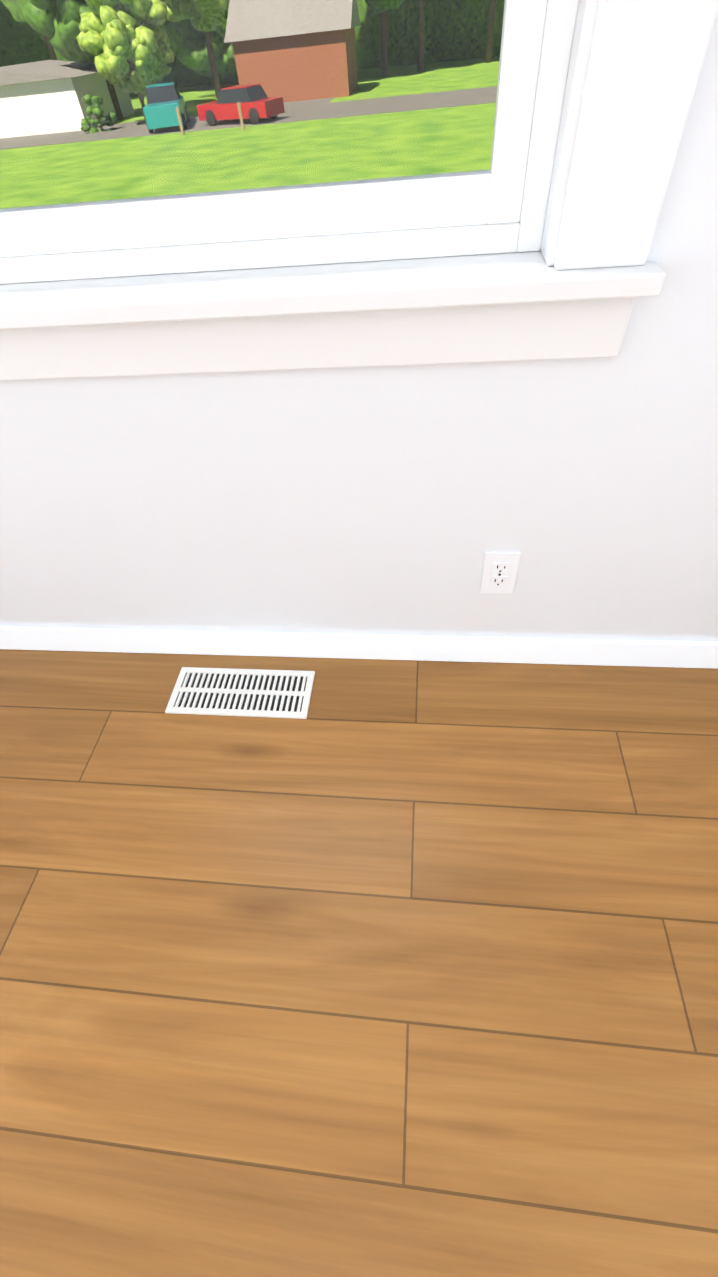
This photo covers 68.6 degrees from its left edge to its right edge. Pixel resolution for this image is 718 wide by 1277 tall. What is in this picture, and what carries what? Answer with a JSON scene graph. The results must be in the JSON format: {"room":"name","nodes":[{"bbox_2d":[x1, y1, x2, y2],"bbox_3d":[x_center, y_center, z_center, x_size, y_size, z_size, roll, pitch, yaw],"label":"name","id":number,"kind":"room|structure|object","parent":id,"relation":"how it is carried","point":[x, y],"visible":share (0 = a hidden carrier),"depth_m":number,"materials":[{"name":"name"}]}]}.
{"room":"empty house room","nodes":[
{"label":"empty house room","id":0,"kind":"room"},
{"bbox_2d":[0,649,717,1276],"bbox_3d":[-0.025,2.035,-0.204,4.323,0.124,5.425,1,50,7],"label":"floor","id":1,"kind":"structure","parent":0,"point":[372,967],"depth_m":0.93,"materials":[{"name":"brown wood"}]},
{"bbox_2d":[165,667,314,718],"bbox_3d":[-0.299,0.136,1.341,0.360,0.006,0.140,1,50,7],"label":"floor vent","id":2,"kind":"object","parent":1,"relation":"in","point":[246,692],"visible":1,"depth_m":1.34,"materials":[{"name":"white metal"}]},
{"bbox_2d":[0,11,717,640],"bbox_3d":[0.121,-0.799,0.490,4.323,2.440,0.170,1,50,7],"label":"wall","id":3,"kind":"structure","parent":0,"point":[404,499],"depth_m":0.99,"materials":[{"name":"white paint"}]},
{"bbox_2d":[0,626,717,668],"bbox_3d":[-0.171,0.018,1.370,3.273,0.092,0.018,1,50,7],"label":"baseboard","id":4,"kind":"structure","parent":3,"relation":"attached to","point":[617,652],"depth_m":1.30,"materials":[{"name":"white paint"}]},
{"bbox_2d":[0,0,717,380],"bbox_3d":[-0.306,-0.970,0.307,1.310,1.527,0.220,1,50,7],"label":"window","id":5,"kind":"structure","parent":3,"relation":"in","point":[532,242],"depth_m":0.74,"materials":[{"name":"white paint"}]},
{"bbox_2d":[480,552,520,592],"bbox_3d":[0.299,-0.138,1.122,0.070,0.115,0.008,1,50,7],"label":"electrical outlet","id":6,"kind":"object","parent":3,"relation":"attached to","point":[500,569],"visible":1,"depth_m":1.12,"materials":[{"name":"white plastic"}]},
{"label":"outside","id":7,"kind":"structure","parent":0,"visible":0},
{"bbox_2d":[0,56,499,208],"bbox_3d":[-18.870,-61.773,58.602,230.000,0.300,156.000,1,50,7],"label":"ground","id":8,"kind":"structure","parent":7,"point":[336,150],"depth_m":22.64,"materials":[{"name":"green plant"}]},
{"bbox_2d":[43,35,56,59],"bbox_3d":[-25.589,-51.612,39.272,10.040,17.175,11.858,1,50,7],"label":"tree","id":9,"kind":"object","parent":8,"relation":"on","point":[51,48],"depth_m":43.16,"materials":[{"name":"plant"}]},
{"bbox_2d":[0,60,133,137],"bbox_3d":[-22.000,-36.264,35.295,11.200,3.000,8.800,1,50,7],"label":"house","id":10,"kind":"structure","parent":8,"relation":"on","point":[42,101],"depth_m":32.85,"materials":[{"name":"white"}]},
{"bbox_2d":[23,0,122,119],"bbox_3d":[-17.296,-38.976,32.429,7.644,10.142,7.758,1,50,7],"label":"tree","id":11,"kind":"object","parent":8,"relation":"on","point":[76,54],"depth_m":32.01,"materials":[{"name":"green plant"}]},
{"bbox_2d":[80,94,116,133],"bbox_3d":[-15.794,-31.320,31.770,2.118,2.150,1.755,1,50,7],"label":"bush","id":12,"kind":"object","parent":8,"relation":"on","point":[109,121],"depth_m":31.64,"materials":[{"name":"green plant"}]},
{"bbox_2d":[77,0,173,120],"bbox_3d":[-13.396,-34.302,30.739,5.576,6.130,5.352,1,50,7],"label":"tree","id":13,"kind":"object","parent":8,"relation":"on","point":[97,39],"depth_m":29.56,"materials":[{"name":"green plant"}]},
{"bbox_2d":[175,107,184,134],"bbox_3d":[-9.404,-27.219,27.694,0.180,1.080,0.180,1,50,7],"label":"post","id":14,"kind":"object","parent":8,"relation":"on","point":[177,109],"depth_m":27.69,"materials":[{"name":"beige wood"}]},
{"bbox_2d":[164,0,229,98],"bbox_3d":[-11.326,-45.968,36.302,9.506,12.302,9.039,1,50,7],"label":"tree","id":15,"kind":"object","parent":8,"relation":"on","point":[197,8],"depth_m":36.93,"materials":[{"name":"green plant"}]},
{"bbox_2d":[160,0,237,85],"bbox_3d":[-12.821,-55.304,43.583,13.727,13.402,14.043,1,50,7],"label":"tree","id":16,"kind":"object","parent":8,"relation":"on","point":[195,47],"depth_m":44.95,"materials":[{"name":"green plant"}]},
{"bbox_2d":[215,10,227,38],"bbox_3d":[-8.642,-47.639,36.467,11.640,13.788,11.012,1,50,7],"label":"tree","id":17,"kind":"object","parent":8,"relation":"on","point":[221,32],"depth_m":37.94,"materials":[{"name":"green plant"}]},
{"bbox_2d":[237,101,244,130],"bbox_3d":[-6.065,-26.836,27.041,0.180,1.080,0.180,1,50,7],"label":"post","id":18,"kind":"object","parent":8,"relation":"on","point":[238,104],"depth_m":26.99,"materials":[{"name":"beige wood"}]},
{"bbox_2d":[0,86,496,149],"bbox_3d":[-22.478,-32.055,33.754,230.000,0.020,10.500,1,50,7],"label":"road","id":19,"kind":"structure","parent":8,"relation":"on","point":[406,103],"depth_m":30.24,"materials":[{"name":"grey asphalt"}]},
{"bbox_2d":[143,82,188,132],"bbox_3d":[-11.064,-30.394,30.085,2.080,1.702,5.300,-10,50,-3],"label":"truck","id":20,"kind":"object","parent":19,"relation":"on","point":[159,99],"depth_m":29.06,"materials":[{"name":"teal metal"}]},
{"bbox_2d":[196,84,284,125],"bbox_3d":[-6.578,-29.425,29.028,4.600,1.392,1.980,19,54,20],"label":"car","id":21,"kind":"object","parent":19,"relation":"on","point":[220,106],"depth_m":28.40,"materials":[{"name":"red metal"}]},
{"bbox_2d":[0,0,504,94],"bbox_3d":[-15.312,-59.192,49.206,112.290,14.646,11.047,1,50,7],"label":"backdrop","id":22,"kind":"object","parent":8,"relation":"on","point":[365,17],"depth_m":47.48,"materials":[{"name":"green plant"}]},
{"bbox_2d":[224,0,360,101],"bbox_3d":[-4.121,-39.480,35.111,8.000,4.700,6.800,1,50,7],"label":"house","id":23,"kind":"structure","parent":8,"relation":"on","point":[280,49],"depth_m":33.33,"materials":[{"name":"orange brick"}]},
{"bbox_2d":[365,0,402,75],"bbox_3d":[1.326,-50.825,37.443,11.873,14.880,11.854,1,50,7],"label":"tree","id":24,"kind":"object","parent":8,"relation":"on","point":[388,6],"depth_m":40.76,"materials":[{"name":"green plant"}]},
{"bbox_2d":[418,0,424,70],"bbox_3d":[4.612,-50.934,38.174,9.587,13.406,9.997,1,50,7],"label":"tree","id":25,"kind":"object","parent":8,"relation":"on","point":[421,41],"depth_m":41.67,"materials":[{"name":"plant"}]},
{"bbox_2d":[485,0,495,62],"bbox_3d":[10.311,-52.562,37.900,11.554,15.051,10.677,1,50,7],"label":"tree","id":26,"kind":"object","parent":8,"relation":"on","point":[491,17],"depth_m":42.27,"materials":[{"name":"plant"}]}
]}

